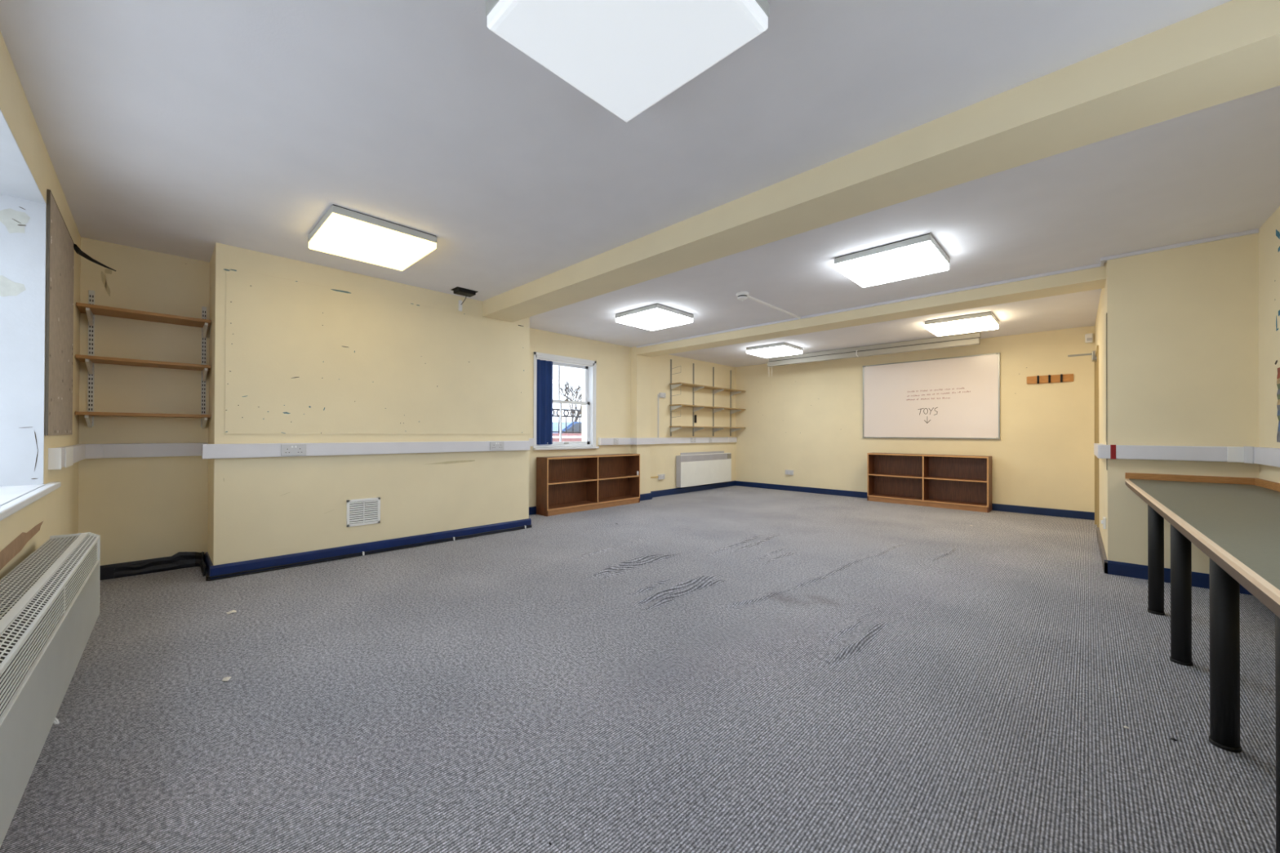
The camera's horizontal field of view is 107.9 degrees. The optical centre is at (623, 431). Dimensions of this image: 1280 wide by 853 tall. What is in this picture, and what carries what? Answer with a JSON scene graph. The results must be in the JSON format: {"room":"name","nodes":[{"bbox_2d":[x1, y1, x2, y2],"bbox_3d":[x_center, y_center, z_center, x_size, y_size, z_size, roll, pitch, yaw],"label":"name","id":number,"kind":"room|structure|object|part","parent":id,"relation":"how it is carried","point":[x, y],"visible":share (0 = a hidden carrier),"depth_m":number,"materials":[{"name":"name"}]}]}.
{"room":"empty classroom","nodes":[
{"label":"empty classroom","id":0,"kind":"room"},
{"bbox_2d":[0,31,80,581],"bbox_3d":[-1.963,-0.161,1.077,6.800,2.520,0.451,0,0,45],"label":"wall","id":1,"kind":"structure","parent":0,"point":[27,171],"depth_m":2.28,"materials":[{"name":"beige paint"}]},
{"bbox_2d":[0,481,61,520],"bbox_3d":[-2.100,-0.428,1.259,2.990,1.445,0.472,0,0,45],"label":"windowsill","id":2,"kind":"structure","parent":1,"relation":"in","point":[13,499],"depth_m":1.97,"materials":[{"name":"white paint"}]},
{"bbox_2d":[0,532,100,847],"bbox_3d":[-2.016,0.718,1.591,0.168,0.437,1.908,0,0,-44],"label":"heater","id":3,"kind":"object","parent":1,"relation":"attached to","point":[50,602],"visible":1,"depth_m":1.39,"materials":[{"name":"metal"}]},
{"bbox_2d":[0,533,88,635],"bbox_3d":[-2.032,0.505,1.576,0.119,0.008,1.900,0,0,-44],"label":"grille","id":4,"kind":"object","parent":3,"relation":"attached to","point":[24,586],"depth_m":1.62,"materials":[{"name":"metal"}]},
{"bbox_3d":[-2.019,0.713,1.588,0.155,0.398,1.900,0,0,-44],"label":"casing","id":5,"kind":"part","parent":3,"relation":"part of","materials":[{"name":"white metal"}]},
{"bbox_2d":[0,533,97,664],"bbox_3d":[-1.976,0.513,1.630,0.032,0.022,1.900,0,0,-44],"label":"grille","id":6,"kind":"object","parent":3,"relation":"attached to","point":[14,631],"depth_m":1.41,"materials":[{"name":"metal"}]},
{"bbox_2d":[0,535,99,718],"bbox_3d":[-1.964,0.582,1.641,0.008,0.120,1.900,0,0,-44],"label":"grille","id":7,"kind":"object","parent":3,"relation":"attached to","point":[21,657],"depth_m":1.36,"materials":[{"name":"metal"}]},
{"bbox_2d":[44,189,74,435],"bbox_3d":[-3.249,-0.599,2.690,0.961,1.244,0.012,0,0,45],"label":"pinboard","id":8,"kind":"object","parent":1,"relation":"attached to","point":[59,354],"visible":1,"depth_m":2.58,"materials":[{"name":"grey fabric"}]},
{"bbox_2d":[73,244,115,271],"bbox_3d":[-3.600,-1.173,3.152,0.060,0.089,0.274,0,0,-5],"label":"cable","id":9,"kind":"object","parent":1,"relation":"attached to","point":[77,249],"visible":0.96,"depth_m":3.12,"materials":[{"name":"black plastic"}]},
{"bbox_2d":[48,443,208,470],"bbox_3d":[-3.235,0.148,3.155,1.362,0.114,0.700,0,0,45],"label":"dado trunking","id":10,"kind":"object","parent":1,"relation":"attached to","point":[59,458],"visible":0.97,"depth_m":3.49,"materials":[{"name":"white plastic"}]},
{"bbox_2d":[78,236,209,565],"bbox_3d":[-4.015,-0.155,3.585,0.351,2.520,1.204,0,0,45],"label":"wall","id":11,"kind":"structure","parent":0,"point":[140,508],"depth_m":3.62,"materials":[{"name":"beige paint"}]},
{"bbox_2d":[75,289,211,428],"bbox_3d":[-3.608,-0.529,3.534,0.300,1.010,0.694,0,0,45],"label":"shelving unit","id":12,"kind":"object","parent":11,"relation":"attached to","point":[90,308],"visible":1,"depth_m":3.43,"materials":[{"name":"wood"}]},
{"bbox_3d":[-3.605,-0.121,3.527,0.286,0.022,0.694,0,0,45],"label":"shelf","id":13,"kind":"part","parent":12,"relation":"part of","materials":[{"name":"brown wood"}]},
{"bbox_3d":[-3.603,-0.511,3.529,0.286,0.022,0.694,0,0,45],"label":"shelf","id":14,"kind":"part","parent":12,"relation":"part of","materials":[{"name":"brown wood"}]},
{"bbox_3d":[-3.602,-0.868,3.531,0.286,0.022,0.694,0,0,45],"label":"shelf","id":15,"kind":"part","parent":12,"relation":"part of","materials":[{"name":"brown wood"}]},
{"bbox_2d":[207,242,529,565],"bbox_3d":[-2.408,-0.143,4.786,0.931,2.520,2.766,0,0,45],"label":"wall","id":16,"kind":"structure","parent":0,"point":[258,508],"depth_m":4.04,"materials":[{"name":"beige paint"}]},
{"bbox_2d":[99,518,532,581],"bbox_3d":[-2.569,1.062,4.453,0.730,0.105,3.490,0,0,45],"label":"baseboard","id":17,"kind":"structure","parent":16,"relation":"attached to","point":[216,570],"depth_m":3.99,"materials":[{"name":"blue paint"}]},
{"bbox_2d":[346,497,380,527],"bbox_3d":[-2.337,0.725,4.189,0.012,0.237,0.274,0,0,45],"label":"air vent","id":18,"kind":"object","parent":16,"relation":"in","point":[366,511],"visible":1,"depth_m":4.18,"materials":[{"name":"white plastic"}]},
{"bbox_2d":[201,440,529,458],"bbox_3d":[-2.087,0.157,4.401,0.068,0.107,2.814,0,0,45],"label":"dado trunking","id":19,"kind":"object","parent":16,"relation":"attached to","point":[243,450],"visible":1,"depth_m":4.06,"materials":[{"name":"white plastic"}]},
{"bbox_2d":[280,444,306,456],"bbox_3d":[-2.675,0.152,3.776,0.009,0.092,0.170,0,0,45],"label":"socket","id":20,"kind":"object","parent":19,"relation":"attached to","point":[286,450],"depth_m":3.77,"materials":[{"name":"white plastic"}]},
{"bbox_2d":[489,441,504,449],"bbox_3d":[-1.379,0.160,5.075,0.009,0.092,0.170,0,0,45],"label":"socket","id":21,"kind":"object","parent":19,"relation":"attached to","point":[493,445],"depth_m":5.07,"materials":[{"name":"white plastic"}]},
{"bbox_2d":[223,267,525,434],"bbox_3d":[-2.081,-0.600,4.451,0.008,1.263,2.667,0,0,45],"label":"notice board","id":22,"kind":"object","parent":16,"relation":"attached to","point":[301,357],"visible":1,"depth_m":4.17,"materials":[{"name":"beige paint"}]},
{"bbox_2d":[458,300,462,311],"bbox_3d":[-1.694,-1.301,4.833,0.018,0.110,0.035,0,0,45],"label":"cable cover","id":23,"kind":"object","parent":16,"relation":"attached to","point":[460,301],"visible":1,"depth_m":4.82,"materials":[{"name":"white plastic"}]},
{"bbox_2d":[482,0,1279,322],"bbox_3d":[0.428,-1.320,3.334,6.300,0.163,0.370,0,0,45],"label":"ceiling beam","id":24,"kind":"structure","parent":16,"relation":"attached to","point":[1229,51],"depth_m":2.05,"materials":[{"name":"beige paint"}]},
{"bbox_2d":[528,328,631,506],"bbox_3d":[-0.848,-0.127,6.910,0.300,2.520,2.445,0,0,45],"label":"wall","id":25,"kind":"structure","parent":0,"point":[613,387],"depth_m":7.20,"materials":[{"name":"beige paint"}]},
{"bbox_2d":[528,438,533,446],"bbox_3d":[-1.404,0.149,6.104,0.050,0.105,0.518,0,0,45],"label":"dado trunking","id":26,"kind":"object","parent":25,"relation":"attached to","point":[531,440],"visible":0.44,"depth_m":6.24,"materials":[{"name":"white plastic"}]},
{"bbox_2d":[528,506,536,515],"bbox_3d":[-0.700,1.080,6.752,0.130,0.105,2.445,0,0,45],"label":"baseboard","id":27,"kind":"structure","parent":25,"relation":"attached to","point":[532,510],"depth_m":6.29,"materials":[{"name":"blue paint"}]},
{"bbox_2d":[536,358,591,444],"bbox_3d":[-0.847,-0.405,6.723,0.060,1.184,1.022,0,0,45],"label":"vertical blind","id":28,"kind":"object","parent":25,"relation":"attached to","point":[544,366],"visible":0.98,"depth_m":6.46,"materials":[{"name":"blue fabric"}]},
{"bbox_2d":[533,351,599,450],"bbox_3d":[-0.860,-0.406,6.772,0.220,1.335,1.170,0,0,45],"label":"window","id":29,"kind":"structure","parent":25,"relation":"attached to","point":[589,372],"depth_m":6.91,"materials":[{"name":"white paint"}]},
{"bbox_3d":[-0.890,-0.123,6.775,0.040,0.650,1.015,0,0,45],"label":"sash","id":30,"kind":"part","parent":29,"relation":"part of","materials":[{"name":"white paint"}]},
{"bbox_3d":[-0.862,0.247,6.768,0.220,0.030,1.170,0,0,45],"label":"sill","id":31,"kind":"part","parent":29,"relation":"part of","materials":[{"name":"white paint"}]},
{"bbox_3d":[-0.920,-0.701,6.810,0.040,0.595,1.015,0,0,45],"label":"sash","id":32,"kind":"part","parent":29,"relation":"part of","materials":[{"name":"glass"}]},
{"bbox_2d":[0,485,1275,852],"bbox_3d":[1.228,1.108,4.415,6.700,0.040,9.800,0,0,45],"label":"floor","id":33,"kind":"structure","parent":0,"point":[733,668],"depth_m":1.91,"materials":[{"name":"grey carpet"}]},
{"bbox_2d":[113,551,206,577],"bbox_3d":[-3.509,1.038,3.527,0.413,0.134,0.499,0,0,45],"label":"cable","id":34,"kind":"object","parent":33,"relation":"on","point":[180,560],"visible":0.99,"depth_m":3.67,"materials":[{"name":"black plastic"}]},
{"bbox_2d":[222,676,231,681],"bbox_3d":[-1.764,1.099,2.066,0.029,0.009,0.048,0,0,-17],"label":"paper scrap","id":35,"kind":"object","parent":33,"relation":"on","point":[226,678],"visible":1,"depth_m":2.06,"materials":[{"name":"white paper"}]},
{"bbox_2d":[226,609,236,614],"bbox_3d":[-2.395,1.101,2.842,0.055,0.010,0.048,0,0,45],"label":"paper scrap","id":36,"kind":"object","parent":33,"relation":"on","point":[233,611],"visible":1,"depth_m":2.83,"materials":[{"name":"white paper"}]},
{"bbox_2d":[536,453,639,516],"bbox_3d":[-0.462,0.746,6.873,0.252,0.775,1.800,0,0,45],"label":"bookcase","id":37,"kind":"object","parent":33,"relation":"on","point":[567,484],"visible":1,"depth_m":6.83,"materials":[{"name":"brown wood"}]},
{"bbox_3d":[-1.091,0.741,6.243,0.252,0.775,0.018,0,0,45],"label":"panel","id":38,"kind":"part","parent":37,"relation":"part of","materials":[{"name":"brown wood"}]},
{"bbox_3d":[-0.775,0.706,6.558,0.242,0.018,0.873,0,0,45],"label":"shelf","id":39,"kind":"part","parent":37,"relation":"part of","materials":[{"name":"brown wood"}]},
{"bbox_3d":[-0.549,0.718,6.961,0.006,0.682,1.764,0,0,45],"label":"panel","id":40,"kind":"part","parent":37,"relation":"part of","materials":[{"name":"brown wood"}]},
{"bbox_3d":[-0.146,0.711,7.189,0.242,0.018,0.873,0,0,45],"label":"shelf","id":41,"kind":"part","parent":37,"relation":"part of","materials":[{"name":"brown wood"}]},
{"bbox_3d":[0.167,0.752,7.505,0.252,0.775,0.018,0,0,45],"label":"panel","id":42,"kind":"part","parent":37,"relation":"part of","materials":[{"name":"brown wood"}]},
{"bbox_2d":[866,452,991,512],"bbox_3d":[4.695,0.758,7.239,0.282,0.790,1.600,0,0,-44],"label":"bookcase","id":43,"kind":"object","parent":33,"relation":"on","point":[953,482],"visible":1,"depth_m":7.22,"materials":[{"name":"brown wood"}]},
{"bbox_3d":[4.150,0.759,7.812,0.282,0.790,0.018,0,0,-44],"label":"panel","id":44,"kind":"part","parent":43,"relation":"part of","materials":[{"name":"brown wood"}]},
{"bbox_3d":[4.422,0.721,7.525,0.272,0.018,0.773,0,0,-44],"label":"shelf","id":45,"kind":"part","parent":43,"relation":"part of","materials":[{"name":"brown wood"}]},
{"bbox_3d":[4.967,0.720,6.952,0.272,0.018,0.773,0,0,-44],"label":"shelf","id":46,"kind":"part","parent":43,"relation":"part of","materials":[{"name":"brown wood"}]},
{"bbox_3d":[5.240,0.757,6.666,0.282,0.790,0.018,0,0,-44],"label":"panel","id":47,"kind":"part","parent":43,"relation":"part of","materials":[{"name":"brown wood"}]},
{"bbox_2d":[1124,472,1279,852],"bbox_3d":[2.548,0.714,1.758,0.634,0.808,4.612,0,0,44],"label":"desk","id":48,"kind":"object","parent":33,"relation":"on","point":[1234,522],"visible":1,"depth_m":1.73,"materials":[{"name":"grey laminate"}]},
{"bbox_3d":[3.297,0.765,2.884,0.072,0.722,0.072,0,0,45],"label":"leg","id":49,"kind":"part","parent":48,"relation":"part of","materials":[{"name":"black plastic"}]},
{"bbox_3d":[2.701,0.760,2.257,0.072,0.722,0.072,0,0,45],"label":"leg","id":50,"kind":"part","parent":48,"relation":"part of","materials":[{"name":"black plastic"}]},
{"bbox_3d":[2.132,0.755,1.652,0.072,0.722,0.072,0,0,45],"label":"leg","id":51,"kind":"part","parent":48,"relation":"part of","materials":[{"name":"black plastic"}]},
{"bbox_3d":[1.592,0.750,1.096,0.072,0.722,0.072,0,0,45],"label":"leg","id":52,"kind":"part","parent":48,"relation":"part of","materials":[{"name":"black plastic"}]},
{"bbox_2d":[0,0,1279,367],"bbox_3d":[1.254,-1.453,4.375,7.000,0.120,9.950,0,0,45],"label":"ceiling","id":53,"kind":"structure","parent":0,"point":[182,128],"depth_m":2.29,"materials":[{"name":"paint"}]},
{"bbox_2d":[307,204,436,271],"bbox_3d":[-1.810,-1.358,3.356,0.660,0.101,0.660,0,0,45],"label":"ceiling light","id":54,"kind":"object","parent":53,"relation":"attached to","point":[342,232],"visible":1,"depth_m":3.23,"materials":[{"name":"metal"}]},
{"bbox_2d":[450,286,478,304],"bbox_3d":[-1.633,-1.355,4.692,0.276,0.094,0.220,0,0,45],"label":"junction box","id":55,"kind":"object","parent":53,"relation":"attached to","point":[458,291],"visible":1,"depth_m":4.61,"materials":[{"name":"black plastic"}]},
{"bbox_2d":[485,0,769,122],"bbox_3d":[0.013,-1.362,1.528,0.660,0.101,0.660,0,0,45],"label":"ceiling light","id":56,"kind":"object","parent":53,"relation":"attached to","point":[626,56],"visible":1,"depth_m":1.55,"materials":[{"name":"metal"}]},
{"bbox_2d":[615,303,693,330],"bbox_3d":[0.365,-1.340,5.537,0.660,0.101,0.660,0,0,45],"label":"ceiling light","id":57,"kind":"object","parent":53,"relation":"attached to","point":[656,316],"visible":1,"depth_m":5.39,"materials":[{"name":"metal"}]},
{"bbox_2d":[736,291,748,301],"bbox_3d":[1.200,-1.352,4.704,0.124,0.080,0.124,0,0,45],"label":"smoke detector","id":58,"kind":"object","parent":53,"relation":"attached to","point":[742,295],"visible":1,"depth_m":4.67,"materials":[{"name":"white plastic"}]},
{"bbox_2d":[746,342,802,358],"bbox_3d":[2.483,-1.322,7.661,0.660,0.101,0.660,0,0,45],"label":"ceiling light","id":59,"kind":"object","parent":53,"relation":"attached to","point":[779,349],"visible":1,"depth_m":7.51,"materials":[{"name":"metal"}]},
{"bbox_2d":[747,295,800,318],"bbox_3d":[1.685,-1.377,5.190,0.024,0.019,1.273,0,0,45],"label":"conduit","id":60,"kind":"object","parent":53,"relation":"attached to","point":[748,296],"visible":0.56,"depth_m":5.15,"materials":[{"name":"white plastic"}]},
{"bbox_2d":[767,332,981,376],"bbox_3d":[3.817,-1.186,7.560,3.160,0.355,0.118,0,0,45],"label":"projector screen","id":61,"kind":"object","parent":53,"relation":"hanging from","point":[972,339],"visible":1,"depth_m":7.29,"materials":[{"name":"paint"}]},
{"bbox_2d":[834,233,950,287],"bbox_3d":[2.160,-1.343,3.747,0.660,0.101,0.660,0,0,45],"label":"ceiling light","id":62,"kind":"object","parent":53,"relation":"attached to","point":[920,255],"visible":1,"depth_m":3.62,"materials":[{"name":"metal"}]},
{"bbox_2d":[924,311,999,336],"bbox_3d":[4.229,-1.326,5.821,0.660,0.101,0.660,0,0,45],"label":"ceiling light","id":63,"kind":"object","parent":53,"relation":"attached to","point":[986,321],"visible":1,"depth_m":5.67,"materials":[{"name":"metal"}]},
{"bbox_2d":[631,346,735,493],"bbox_3d":[1.228,-0.110,8.899,0.430,2.520,3.305,0,0,45],"label":"wall","id":64,"kind":"structure","parent":0,"point":[650,375],"depth_m":8.40,"materials":[{"name":"beige paint"}]},
{"bbox_2d":[650,474,665,479],"bbox_3d":[0.579,0.803,8.097,0.043,0.086,0.393,0,0,45],"label":"wall socket","id":65,"kind":"object","parent":64,"relation":"attached to","point":[660,477],"visible":0.94,"depth_m":8.14,"materials":[{"name":"white plastic"}]},
{"bbox_3d":[0.676,0.804,8.175,0.009,0.086,0.146,0,0,45],"label":"plate","id":66,"kind":"part","parent":65,"relation":"part of","materials":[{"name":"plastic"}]},
{"bbox_2d":[657,392,666,437],"bbox_3d":[0.673,-0.280,8.193,0.043,0.788,0.178,0,0,45],"label":"light switch","id":67,"kind":"object","parent":64,"relation":"attached to","point":[663,395],"visible":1,"depth_m":8.15,"materials":[{"name":"white plastic"}]},
{"bbox_3d":[0.695,-0.631,8.196,0.009,0.086,0.146,0,0,45],"label":"plate","id":68,"kind":"part","parent":67,"relation":"part of","materials":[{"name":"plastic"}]},
{"bbox_2d":[597,436,737,444],"bbox_3d":[1.051,0.170,8.473,0.180,0.115,3.915,0,0,45],"label":"dado trunking","id":69,"kind":"object","parent":64,"relation":"attached to","point":[626,441],"visible":1,"depth_m":8.13,"materials":[{"name":"white plastic"}]},
{"bbox_2d":[613,438,618,444],"bbox_3d":[-0.120,0.159,7.350,0.009,0.090,0.100,0,0,45],"label":"socket","id":70,"kind":"object","parent":69,"relation":"attached to","point":[615,440],"depth_m":7.35,"materials":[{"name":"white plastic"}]},
{"bbox_2d":[690,437,695,442],"bbox_3d":[1.314,0.171,8.787,0.009,0.090,0.150,0,0,45],"label":"socket","id":71,"kind":"object","parent":69,"relation":"attached to","point":[692,439],"depth_m":8.78,"materials":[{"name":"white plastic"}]},
{"bbox_2d":[640,480,735,501],"bbox_3d":[1.295,1.097,8.738,0.150,0.105,3.225,0,0,45],"label":"baseboard","id":72,"kind":"structure","parent":64,"relation":"attached to","point":[707,486],"depth_m":8.64,"materials":[{"name":"blue paint"}]},
{"bbox_2d":[675,451,731,487],"bbox_3d":[1.589,0.717,9.045,0.133,0.620,1.680,0,0,45],"label":"heater","id":73,"kind":"object","parent":64,"relation":"attached to","point":[692,468],"visible":1,"depth_m":8.89,"materials":[{"name":"metal"}]},
{"bbox_3d":[1.560,0.629,9.102,0.012,0.445,1.440,0,0,45],"label":"plate","id":74,"kind":"part","parent":73,"relation":"part of","materials":[{"name":"white metal"}]},
{"bbox_3d":[1.610,0.446,9.026,0.040,0.012,1.640,0,0,45],"label":"rail","id":75,"kind":"part","parent":73,"relation":"part of","materials":[{"name":"metal"}]},
{"bbox_2d":[680,453,731,462],"bbox_3d":[1.625,0.508,9.010,0.013,0.112,1.672,0,0,45],"label":"grille","id":76,"kind":"object","parent":73,"relation":"attached to","point":[714,457],"depth_m":8.99,"materials":[{"name":"white metal"}]},
{"bbox_3d":[2.168,0.511,9.542,0.014,0.100,0.140,0,0,45],"label":"control panel","id":77,"kind":"part","parent":73,"relation":"part of","materials":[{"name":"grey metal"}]},
{"bbox_2d":[669,359,746,436],"bbox_3d":[1.684,-0.593,9.046,0.270,1.390,2.200,0,0,45],"label":"shelving unit","id":78,"kind":"object","parent":64,"relation":"attached to","point":[695,387],"visible":1,"depth_m":8.87,"materials":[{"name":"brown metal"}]},
{"bbox_3d":[1.687,-0.074,9.038,0.256,0.018,2.200,0,0,45],"label":"shelf","id":79,"kind":"part","parent":78,"relation":"part of","materials":[{"name":"brown wood"}]},
{"bbox_3d":[1.688,-0.459,9.040,0.256,0.018,2.200,0,0,45],"label":"shelf","id":80,"kind":"part","parent":78,"relation":"part of","materials":[{"name":"brown wood"}]},
{"bbox_3d":[1.690,-0.839,9.042,0.256,0.018,2.200,0,0,45],"label":"shelf","id":81,"kind":"part","parent":78,"relation":"part of","materials":[{"name":"brown wood"}]},
{"bbox_2d":[735,325,1094,512],"bbox_3d":[4.650,-0.105,7.742,6.950,2.520,0.370,0,0,45],"label":"wall","id":82,"kind":"structure","parent":0,"point":[804,419],"depth_m":7.18,"materials":[{"name":"beige paint"}]},
{"bbox_2d":[785,470,793,475],"bbox_3d":[3.217,0.802,9.030,0.160,0.090,0.039,0,0,45],"label":"wall socket","id":83,"kind":"object","parent":82,"relation":"attached to","point":[787,472],"visible":1,"depth_m":9.01,"materials":[{"name":"white plastic"}]},
{"bbox_2d":[735,480,1094,519],"bbox_3d":[4.235,1.105,7.971,0.020,0.100,5.398,0,0,-44],"label":"baseboard","id":84,"kind":"structure","parent":82,"relation":"attached to","point":[997,507],"depth_m":6.74,"materials":[{"name":"blue paint"}]},
{"bbox_2d":[862,352,999,439],"bbox_3d":[4.786,-0.506,7.388,0.029,1.252,1.866,0,0,-44],"label":"whiteboard","id":85,"kind":"object","parent":82,"relation":"attached to","point":[958,397],"visible":1,"depth_m":7.30,"materials":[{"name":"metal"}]},
{"bbox_2d":[1026,373,1073,384],"bbox_3d":[5.785,-0.709,6.325,0.470,0.109,0.066,0,0,45],"label":"coat rack","id":86,"kind":"object","parent":82,"relation":"attached to","point":[1067,377],"visible":1,"depth_m":6.32,"materials":[{"name":"brown wood"}]},
{"bbox_2d":[1084,333,1093,342],"bbox_3d":[6.053,-1.209,6.054,0.075,0.120,0.056,0,0,45],"label":"sensor","id":87,"kind":"object","parent":82,"relation":"attached to","point":[1088,337],"visible":1,"depth_m":6.04,"materials":[{"name":"white plastic"}]},
{"bbox_2d":[1094,280,1106,555],"bbox_3d":[5.097,-0.118,4.889,0.140,2.520,3.122,0,0,44],"label":"wall","id":88,"kind":"structure","parent":0,"point":[1100,326],"depth_m":4.41,"materials":[{"name":"beige paint"}]},
{"bbox_2d":[1067,345,1098,527],"bbox_3d":[5.437,0.096,5.466,0.328,2.100,0.990,0,0,45],"label":"door","id":89,"kind":"structure","parent":88,"relation":"in","point":[1095,354],"depth_m":5.71,"materials":[{"name":"beige paint"}]},
{"bbox_3d":[5.496,0.108,5.407,0.020,2.075,0.990,0,0,44],"label":"frame","id":90,"kind":"part","parent":89,"relation":"part of","materials":[{"name":"paint"}]},
{"bbox_2d":[1096,527,1107,573],"bbox_3d":[4.486,1.087,4.372,0.020,0.100,1.880,0,0,44],"label":"baseboard","id":91,"kind":"structure","parent":88,"relation":"attached to","point":[1103,554],"depth_m":4.12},
{"bbox_2d":[1101,516,1106,528],"bbox_3d":[4.024,0.768,3.904,0.029,0.090,0.100,0,0,45],"label":"wall socket","id":92,"kind":"object","parent":88,"relation":"attached to","point":[1104,521],"visible":1,"depth_m":3.87,"materials":[{"name":"white plastic"}]},
{"bbox_3d":[4.020,0.768,3.908,0.018,0.090,0.100,0,0,45],"label":"plate","id":93,"kind":"part","parent":92,"relation":"part of","materials":[{"name":"white plastic"}]},
{"bbox_2d":[1093,443,1244,462],"bbox_3d":[4.410,0.166,3.851,0.725,0.111,1.116,0,0,45],"label":"dado trunking","id":94,"kind":"object","parent":88,"relation":"attached to","point":[1188,453],"visible":1,"depth_m":3.44,"materials":[{"name":"white plastic"}]},
{"bbox_2d":[1106,233,1258,573],"bbox_3d":[4.295,-0.128,3.380,1.092,2.520,0.150,0,0,45],"label":"wall","id":95,"kind":"structure","parent":0,"point":[1183,322],"depth_m":3.46,"materials":[{"name":"beige paint"}]},
{"bbox_2d":[636,262,1106,356],"bbox_3d":[2.240,-1.317,5.811,5.368,0.132,0.345,0,0,45],"label":"ceiling beam","id":96,"kind":"structure","parent":95,"relation":"attached to","point":[1094,278],"depth_m":4.90,"materials":[{"name":"beige paint"}]},
{"bbox_2d":[635,228,1258,347],"bbox_3d":[2.287,-1.371,5.388,6.032,0.025,0.187,0,0,45],"label":"ceiling beam","id":97,"kind":"structure","parent":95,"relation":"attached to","point":[1103,260],"depth_m":4.24,"materials":[{"name":"beige paint"}]},
{"bbox_2d":[1105,312,1107,470],"bbox_3d":[3.866,-0.318,3.728,0.014,1.260,0.045,0,0,45],"label":"trim","id":98,"kind":"structure","parent":95,"relation":"attached to","point":[1106,313],"depth_m":3.72,"materials":[{"name":"beige paint"}]},
{"bbox_2d":[1104,560,1252,595],"bbox_3d":[4.094,1.079,3.450,0.742,0.105,0.020,0,0,45],"label":"baseboard","id":99,"kind":"structure","parent":95,"relation":"attached to","point":[1199,580],"depth_m":3.56,"materials":[{"name":"blue paint"}]},
{"bbox_2d":[1257,206,1279,483],"bbox_3d":[2.469,-0.146,1.069,0.203,2.520,6.006,0,0,44],"label":"wall","id":100,"kind":"structure","parent":0,"point":[1268,234],"depth_m":3.03,"materials":[{"name":"beige paint"}]},
{"bbox_2d":[1243,446,1279,466],"bbox_3d":[2.386,0.145,1.181,0.073,0.114,5.647,0,0,44],"label":"dado trunking","id":101,"kind":"object","parent":100,"relation":"attached to","point":[1270,456],"visible":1,"depth_m":2.98,"materials":[{"name":"white plastic"}]},
{"bbox_2d":[1243,446,1253,463],"bbox_3d":[4.241,0.161,3.159,0.027,0.114,0.105,0,0,45],"label":"socket","id":102,"kind":"object","parent":101,"relation":"attached to","point":[1248,451],"depth_m":3.16,"materials":[{"name":"plastic"}]},
{"bbox_2d":[1276,367,1279,442],"bbox_3d":[3.958,-0.164,2.774,0.001,0.462,0.416,0,0,44],"label":"poster","id":103,"kind":"object","parent":100,"relation":"attached to","point":[1278,369],"visible":1,"depth_m":2.89,"materials":[{"name":"paper"}]},
{"label":"outside","id":104,"kind":"structure","parent":0,"visible":0},
{"bbox_3d":[3.509,1.252,17.676,100.000,0.100,110.000,0,0,45],"label":"trim","id":105,"kind":"structure","parent":104,"visible":0},
{"bbox_2d":[552,422,581,433],"bbox_3d":[-1.774,0.414,17.939,1.750,1.535,5.078,0,0,45],"label":"car","id":106,"kind":"object","parent":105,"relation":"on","point":[555,424],"visible":0.06,"depth_m":16.80,"materials":[{"name":"blue paint"}]},
{"bbox_2d":[552,433,581,441],"bbox_3d":[-0.004,0.630,15.536,0.330,1.100,18.000,0,0,45],"label":"wall","id":107,"kind":"structure","parent":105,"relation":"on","point":[565,437],"depth_m":13.71,"materials":[{"name":"pink brick"}]},
{"bbox_2d":[552,408,582,433],"bbox_3d":[-0.704,-0.278,14.829,0.047,0.743,12.000,0,0,45],"label":"railing","id":108,"kind":"object","parent":107,"relation":"on","point":[553,409],"visible":0.11,"depth_m":13.87,"materials":[{"name":"metal"}]},
{"bbox_2d":[555,380,582,422],"bbox_3d":[-2.006,-0.805,25.837,3.341,4.072,2.206,0,0,16],"label":"bare tree","id":109,"kind":"object","parent":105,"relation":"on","point":[566,388],"visible":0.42,"depth_m":25.76,"materials":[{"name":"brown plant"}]}
]}

